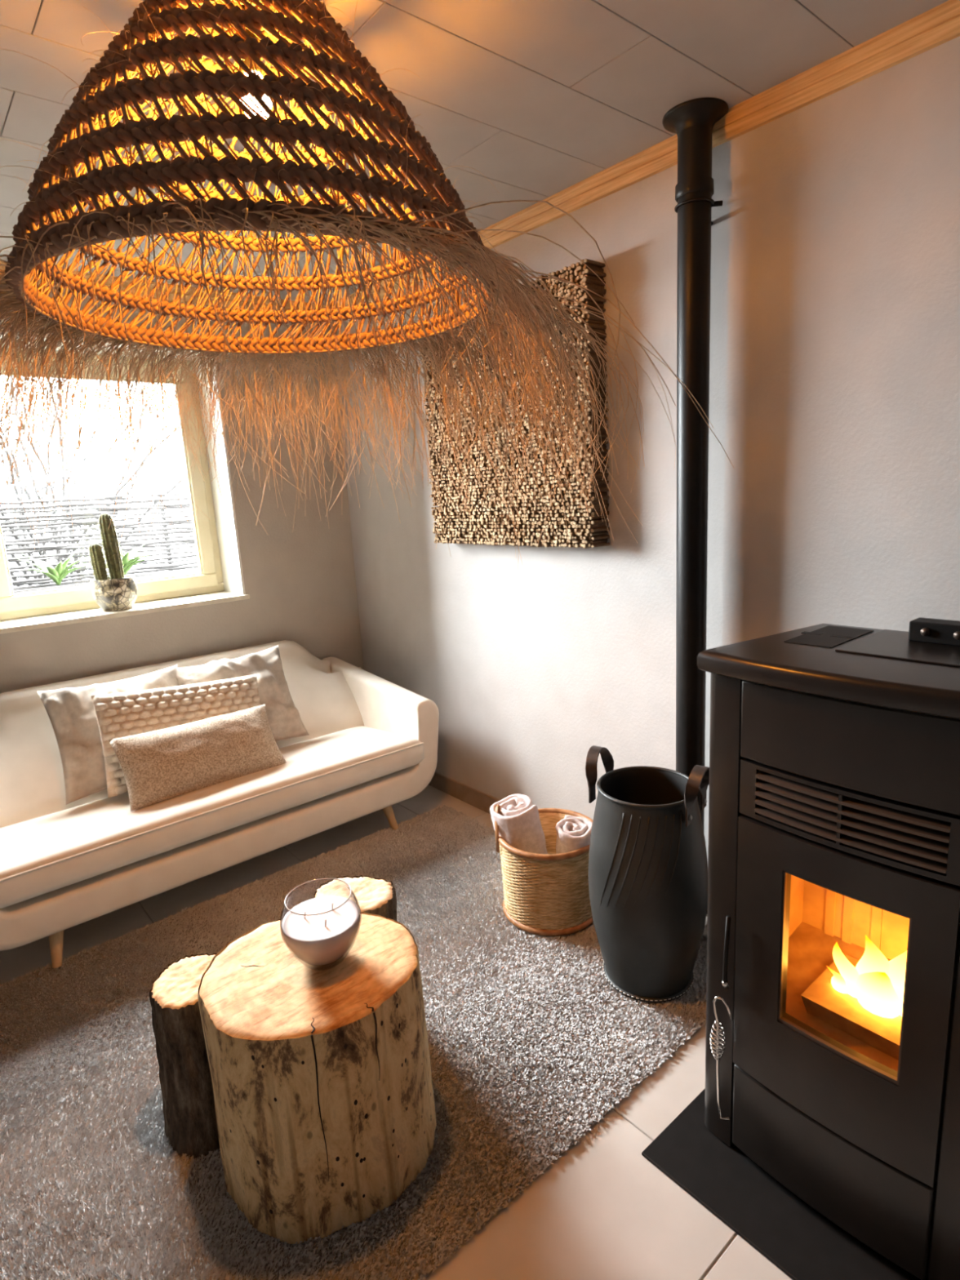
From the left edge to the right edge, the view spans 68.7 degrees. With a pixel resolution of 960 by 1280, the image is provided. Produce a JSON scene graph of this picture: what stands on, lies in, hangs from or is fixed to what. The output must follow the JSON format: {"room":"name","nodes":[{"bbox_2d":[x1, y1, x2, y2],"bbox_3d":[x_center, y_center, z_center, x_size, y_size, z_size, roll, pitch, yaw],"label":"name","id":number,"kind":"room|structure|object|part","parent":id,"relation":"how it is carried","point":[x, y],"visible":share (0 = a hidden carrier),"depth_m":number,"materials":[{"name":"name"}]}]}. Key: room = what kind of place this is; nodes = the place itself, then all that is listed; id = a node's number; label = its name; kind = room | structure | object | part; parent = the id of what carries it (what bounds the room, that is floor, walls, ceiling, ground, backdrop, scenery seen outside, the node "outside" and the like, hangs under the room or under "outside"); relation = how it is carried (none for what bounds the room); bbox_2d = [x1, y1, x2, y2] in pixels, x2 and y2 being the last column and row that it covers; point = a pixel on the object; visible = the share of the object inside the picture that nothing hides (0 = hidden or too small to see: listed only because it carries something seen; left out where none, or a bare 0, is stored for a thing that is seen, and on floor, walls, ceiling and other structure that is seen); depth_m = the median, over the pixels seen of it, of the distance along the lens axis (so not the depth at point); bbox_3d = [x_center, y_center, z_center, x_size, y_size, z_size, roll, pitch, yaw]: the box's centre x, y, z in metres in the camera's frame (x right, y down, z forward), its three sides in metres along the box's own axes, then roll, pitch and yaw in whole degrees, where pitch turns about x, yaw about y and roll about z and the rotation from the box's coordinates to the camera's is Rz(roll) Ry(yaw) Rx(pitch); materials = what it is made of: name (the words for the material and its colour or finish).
{"room":"living room","nodes":[
{"label":"living room","id":0,"kind":"room"},
{"bbox_2d":[0,284,364,693],"bbox_3d":[-2.341,-0.186,2.754,4.400,2.450,0.360,-13,15,-39],"label":"wall","id":1,"kind":"structure","parent":0,"point":[300,584],"depth_m":3.52,"materials":[{"name":"beige paint"}]},
{"bbox_2d":[0,331,249,634],"bbox_3d":[-1.707,-0.707,3.174,1.092,1.176,0.347,-13,15,-39],"label":"window","id":2,"kind":"structure","parent":1,"relation":"in","point":[28,611],"depth_m":3.44,"materials":[{"name":"wood"}]},
{"bbox_2d":[87,511,137,611],"bbox_3d":[-1.679,-0.358,3.187,0.184,0.443,0.184,-13,15,-39],"label":"cactus pot","id":3,"kind":"object","parent":2,"relation":"on","point":[117,591],"visible":1,"depth_m":3.15,"materials":[{"name":"ceramic"}]},
{"bbox_3d":[-1.710,-0.344,3.146,0.057,0.185,0.055,-13,15,-39],"label":"cactus stem","id":4,"kind":"part","parent":3,"relation":"part of","materials":[{"name":"green plant"}]},
{"bbox_3d":[-1.671,-0.422,3.183,0.069,0.318,0.066,-13,15,-39],"label":"cactus stem","id":5,"kind":"part","parent":3,"relation":"part of","materials":[{"name":"green plant"}]},
{"bbox_3d":[-1.670,-0.213,3.217,0.184,0.145,0.184,-13,15,-39],"label":"pot","id":6,"kind":"part","parent":3,"relation":"part of","materials":[{"name":"stone"}]},
{"bbox_3d":[-1.655,-0.139,3.269,1.092,0.022,0.284,-13,15,-39],"label":"sill","id":7,"kind":"part","parent":2,"relation":"part of","materials":[{"name":"paint"}]},
{"bbox_2d":[0,260,328,311],"bbox_3d":[-2.293,-1.326,2.349,3.965,0.062,0.034,-13,15,-39],"label":"trim","id":8,"kind":"structure","parent":1,"relation":"attached to","point":[108,282],"depth_m":3.15,"materials":[{"name":"brown wood"}]},
{"bbox_2d":[0,784,792,1279],"bbox_3d":[-0.467,1.413,0.905,4.400,0.120,5.960,-13,15,-39],"label":"floor","id":9,"kind":"structure","parent":0,"point":[602,1211],"depth_m":1.50,"materials":[{"name":"tile"}]},
{"bbox_2d":[0,640,439,968],"bbox_3d":[-1.176,0.547,2.981,1.885,0.804,0.920,-13,15,-39],"label":"sofa","id":10,"kind":"object","parent":9,"relation":"on","point":[371,746],"visible":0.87,"depth_m":2.72,"materials":[{"name":"beige fabric"}]},
{"bbox_3d":[-1.421,0.993,2.351,0.052,0.192,0.085,-1,12,9],"label":"leg","id":11,"kind":"part","parent":10,"relation":"part of","materials":[{"name":"brown wood"}]},
{"bbox_2d":[36,664,178,804],"bbox_3d":[-1.439,0.366,2.855,0.532,0.409,0.266,-13,15,-39],"label":"cushion","id":12,"kind":"object","parent":10,"relation":"on","point":[71,713],"visible":0.41,"depth_m":2.72,"materials":[{"name":"beige fabric"}]},
{"bbox_2d":[91,674,261,797],"bbox_3d":[-1.200,0.376,2.894,0.683,0.415,0.198,-12,15,-37],"label":"knit cushion","id":13,"kind":"object","parent":10,"relation":"on","point":[122,714],"visible":0.5,"depth_m":2.81,"materials":[{"name":"beige fabric"}]},
{"bbox_3d":[-1.339,0.374,3.132,1.861,0.510,0.440,-13,15,-39],"label":"backrest","id":14,"kind":"part","parent":10,"relation":"part of","materials":[{"name":"beige fabric"}]},
{"bbox_2d":[108,704,286,811],"bbox_3d":[-1.091,0.446,2.772,0.627,0.248,0.209,-14,16,-42],"label":"woven cushion","id":15,"kind":"object","parent":10,"relation":"on","point":[157,766],"visible":1,"depth_m":2.69,"materials":[{"name":"beige fabric"}]},
{"bbox_2d":[0,725,424,908],"bbox_3d":[-1.056,0.620,2.853,1.649,0.165,0.545,-13,15,-39],"label":"seat cushion","id":16,"kind":"object","parent":10,"relation":"on","point":[53,852],"depth_m":2.61,"materials":[{"name":"beige fabric"}]},
{"bbox_2d":[176,644,309,741],"bbox_3d":[-1.081,0.287,3.165,0.530,0.417,0.266,-14,16,-41],"label":"cushion","id":17,"kind":"object","parent":10,"relation":"on","point":[285,722],"visible":0.44,"depth_m":3.19,"materials":[{"name":"beige fabric"}]},
{"bbox_3d":[-0.417,0.764,3.172,0.085,0.192,0.052,-3,12,2],"label":"leg","id":18,"kind":"part","parent":10,"relation":"part of","materials":[{"name":"brown wood"}]},
{"bbox_2d":[0,804,706,1279],"bbox_3d":[-0.647,1.130,1.956,2.661,0.020,1.665,-13,15,-39],"label":"rug","id":19,"kind":"object","parent":9,"relation":"on","point":[531,1044],"visible":0.62,"depth_m":1.83,"materials":[{"name":"grey carpet"}]},
{"bbox_2d":[149,953,219,1158],"bbox_3d":[-0.675,0.987,1.714,0.231,0.379,0.243,-13,15,-39],"label":"log","id":20,"kind":"object","parent":19,"relation":"on","point":[190,1122],"visible":0.56,"depth_m":1.62,"materials":[{"name":"brown wood"}]},
{"bbox_2d":[197,911,436,1244],"bbox_3d":[-0.360,0.944,1.612,0.479,0.470,0.468,-13,15,-39],"label":"tree stump","id":21,"kind":"object","parent":19,"relation":"on","point":[322,1080],"visible":0.87,"depth_m":1.43,"materials":[{"name":"brown wood"}]},
{"bbox_2d":[280,878,361,970],"bbox_3d":[-0.350,0.636,1.555,0.176,0.155,0.176,-13,15,-39],"label":"candle","id":22,"kind":"object","parent":21,"relation":"on","point":[318,931],"visible":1,"depth_m":1.52,"materials":[{"name":"grey wax"}]},
{"bbox_2d":[310,875,397,921],"bbox_3d":[-0.332,0.895,1.951,0.239,0.424,0.215,-5,12,-9],"label":"log","id":23,"kind":"object","parent":19,"relation":"on","point":[377,896],"visible":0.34,"depth_m":1.92,"materials":[{"name":"brown wood"}]},
{"bbox_2d":[494,804,593,936],"bbox_3d":[0.244,0.764,2.473,0.360,0.397,0.360,-14,16,-41],"label":"rattan basket","id":24,"kind":"object","parent":19,"relation":"on","point":[546,895],"visible":0.67,"depth_m":2.35,"materials":[{"name":"wicker"}]},
{"bbox_3d":[0.062,0.650,2.466,0.014,0.153,0.105,-2,12,5],"label":"handle","id":25,"kind":"part","parent":24,"relation":"part of","materials":[{"name":"wicker"}]},
{"bbox_2d":[489,794,547,853],"bbox_3d":[0.153,0.754,2.487,0.215,0.398,0.175,-5,12,-7],"label":"rolled towel","id":26,"kind":"object","parent":24,"relation":"in","point":[517,820],"visible":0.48,"depth_m":2.40,"materials":[{"name":"white fabric"}]},
{"bbox_2d":[555,814,592,853],"bbox_3d":[0.326,0.782,2.429,0.136,0.345,0.180,-5,12,-11],"label":"rolled towel","id":27,"kind":"object","parent":24,"relation":"in","point":[573,833],"visible":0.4,"depth_m":2.35,"materials":[{"name":"white fabric"}]},
{"bbox_2d":[585,745,709,1003],"bbox_3d":[0.496,0.677,2.082,0.348,0.704,0.348,-5,12,-10],"label":"barrel","id":28,"kind":"object","parent":19,"relation":"on","point":[647,874],"visible":1,"depth_m":1.96,"materials":[{"name":"black metal"}]},
{"bbox_3d":[0.357,0.393,2.116,0.041,0.147,0.150,6,15,36],"label":"strap handle","id":29,"kind":"part","parent":28,"relation":"part of","materials":[{"name":"black leather"}]},
{"bbox_3d":[0.605,0.418,1.933,0.041,0.147,0.150,6,15,36],"label":"strap handle","id":30,"kind":"part","parent":28,"relation":"part of","materials":[{"name":"black leather"}]},
{"bbox_2d":[641,1088,928,1279],"bbox_3d":[0.955,1.143,1.497,0.800,0.008,0.888,-13,15,-39],"label":"floor plate","id":31,"kind":"object","parent":9,"relation":"on","point":[793,1236],"visible":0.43,"depth_m":1.45,"materials":[{"name":"black metal"}]},
{"bbox_2d":[697,617,959,1279],"bbox_3d":[0.801,0.557,1.427,0.458,1.184,0.572,-13,15,-39],"label":"stove","id":32,"kind":"object","parent":31,"relation":"on","point":[833,919],"visible":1,"depth_m":1.31,"materials":[{"name":"black metal"}]},
{"bbox_2d":[662,97,728,915],"bbox_3d":[0.794,-0.210,1.888,0.238,2.390,0.774,-8,13,-22],"label":"flue pipe","id":33,"kind":"object","parent":32,"relation":"attached to","point":[693,122],"visible":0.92,"depth_m":2.03,"materials":[{"name":"black metal"}]},
{"bbox_2d":[709,995,733,1119],"bbox_3d":[0.516,0.901,1.507,0.033,0.305,0.047,-13,15,-39],"label":"tool","id":34,"kind":"object","parent":32,"relation":"hanging from","point":[717,1022],"visible":1,"depth_m":1.50,"materials":[{"name":"silver metal"}]},
{"bbox_3d":[0.509,0.857,1.503,0.033,0.098,0.033,-13,15,-39],"label":"spring handle","id":35,"kind":"part","parent":34,"relation":"part of","materials":[{"name":"silver metal"}]},
{"bbox_3d":[0.514,0.653,1.464,0.016,0.172,0.015,-7,12,-17],"label":"door handle","id":36,"kind":"part","parent":32,"relation":"part of","materials":[{"name":"black metal"}]},
{"bbox_3d":[0.761,0.044,1.310,0.428,0.043,0.572,-13,15,-39],"label":"plate","id":37,"kind":"part","parent":32,"relation":"part of","materials":[{"name":"metal"}]},
{"bbox_3d":[0.685,1.045,1.408,0.044,0.206,0.384,-13,15,-39],"label":"panel","id":38,"kind":"part","parent":32,"relation":"part of","materials":[{"name":"metal"}]},
{"bbox_3d":[0.662,0.614,1.293,0.013,0.335,0.223,-13,15,-39],"label":"glass trim","id":39,"kind":"part","parent":32,"relation":"part of","materials":[{"name":"brown metal"}]},
{"bbox_3d":[0.664,0.657,1.327,0.049,0.575,0.384,-13,15,-39],"label":"door","id":40,"kind":"part","parent":32,"relation":"part of","materials":[{"name":"metal"}]},
{"bbox_3d":[0.646,0.313,1.256,0.044,0.112,0.384,-13,15,-39],"label":"vent frame","id":41,"kind":"part","parent":32,"relation":"part of","materials":[{"name":"metal"}]},
{"bbox_3d":[0.635,0.175,1.224,0.044,0.157,0.384,-13,15,-39],"label":"panel","id":42,"kind":"part","parent":32,"relation":"part of","materials":[{"name":"metal"}]},
{"bbox_2d":[800,953,902,1060],"bbox_3d":[0.809,0.757,1.444,0.195,0.050,0.210,-13,15,-39],"label":"tray","id":43,"kind":"object","parent":32,"relation":"on","point":[833,1010],"depth_m":1.41,"materials":[{"name":"grey metal"}]},
{"bbox_3d":[0.864,0.018,1.291,0.235,0.004,0.310,-13,15,-39],"label":"hopper lid","id":44,"kind":"part","parent":32,"relation":"part of","materials":[{"name":"metal"}]},
{"bbox_2d":[0,0,948,305],"bbox_3d":[-0.607,-1.099,0.377,4.400,0.120,5.960,-13,15,-39],"label":"ceiling","id":45,"kind":"structure","parent":0,"point":[539,98],"depth_m":1.66,"materials":[{"name":"grey wood"}]},
{"bbox_2d":[0,0,734,564],"bbox_3d":[-0.352,-0.674,1.467,1.515,1.184,1.662,6,15,38],"label":"pendant lamp","id":46,"kind":"object","parent":45,"relation":"hanging from","point":[42,233],"visible":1,"depth_m":1.15,"materials":[{"name":"wicker"}]},
{"bbox_3d":[-0.408,-0.986,1.278,0.058,0.075,0.058,-13,15,-39],"label":"bulb","id":47,"kind":"part","parent":46,"relation":"part of","materials":[{"name":"white glass"}]},
{"bbox_2d":[332,35,959,858],"bbox_3d":[1.181,-0.185,1.814,0.200,2.450,5.600,-13,15,-39],"label":"wall","id":48,"kind":"structure","parent":0,"point":[834,353],"depth_m":2.07,"materials":[{"name":"paint"}]},
{"bbox_2d":[421,258,610,548],"bbox_3d":[0.099,-0.833,2.716,0.099,0.929,0.942,-13,15,-39],"label":"panel","id":49,"kind":"object","parent":48,"relation":"attached to","point":[460,529],"visible":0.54,"depth_m":2.62,"materials":[{"name":"brown plant"}]},
{"bbox_2d":[428,771,707,916],"bbox_3d":[1.100,0.974,2.066,0.012,0.090,5.400,-13,15,-39],"label":"baseboard","id":50,"kind":"structure","parent":48,"relation":"attached to","point":[482,801],"depth_m":3.44,"materials":[{"name":"tile"}]},
{"bbox_2d":[333,0,959,307],"bbox_3d":[0.962,-1.344,1.571,0.034,0.062,5.400,-13,15,-39],"label":"trim","id":51,"kind":"structure","parent":48,"relation":"attached to","point":[940,24],"depth_m":1.82,"materials":[{"name":"brown wood"}]},
{"label":"outside","id":52,"kind":"structure","parent":0,"visible":0},
{"bbox_2d":[11,560,198,587],"bbox_3d":[-5.391,-0.093,8.116,14.000,0.400,11.640,-13,15,-39],"label":"ground","id":53,"kind":"structure","parent":52,"point":[18,579],"depth_m":12.96,"materials":[{"name":"black"}]},
{"bbox_2d":[13,579,90,593],"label":"planter","id":54,"kind":"object","parent":53,"relation":"on","point":[79,583],"depth_m":5.12,"materials":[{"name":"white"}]},
{"bbox_2d":[17,550,91,585],"bbox_3d":[-3.110,-0.520,5.117,0.388,0.247,0.446,3,14,29],"label":"agave plant","id":55,"kind":"object","parent":54,"relation":"on","point":[57,575],"visible":1,"depth_m":5.09,"materials":[{"name":"green plant"}]},
{"bbox_2d":[0,376,186,586],"bbox_3d":[-3.631,-1.381,6.102,3.133,2.761,2.595,-13,15,-39],"label":"tree","id":56,"kind":"object","parent":53,"relation":"on","point":[22,486],"visible":0.38,"depth_m":6.24,"materials":[{"name":"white plant"}]},
{"bbox_2d":[0,493,198,586],"bbox_3d":[-3.405,-0.500,5.555,7.265,1.231,0.103,-13,15,-39],"label":"fence","id":57,"kind":"object","parent":53,"relation":"on","point":[129,544],"visible":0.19,"depth_m":5.68,"materials":[{"name":"black"}]},
{"bbox_3d":[-3.265,-0.536,5.712,0.044,1.220,0.038,-13,15,-39],"label":"post","id":58,"kind":"part","parent":57,"relation":"part of","materials":[{"name":"white wood"}]},
{"bbox_3d":[-2.716,-0.661,6.161,0.044,1.220,0.038,-13,15,-39],"label":"post","id":59,"kind":"part","parent":57,"relation":"part of","materials":[{"name":"white wood"}]},
{"bbox_2d":[129,567,199,579],"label":"planter","id":60,"kind":"object","parent":53,"relation":"on","point":[169,573],"depth_m":5.62,"materials":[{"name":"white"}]},
{"bbox_2d":[81,542,152,575],"bbox_3d":[-2.786,-0.607,5.389,0.471,0.269,0.506,-13,15,-39],"label":"agave plant","id":61,"kind":"object","parent":60,"relation":"on","point":[127,559],"visible":0.4,"depth_m":5.37,"materials":[{"name":"green plant"}]}
]}

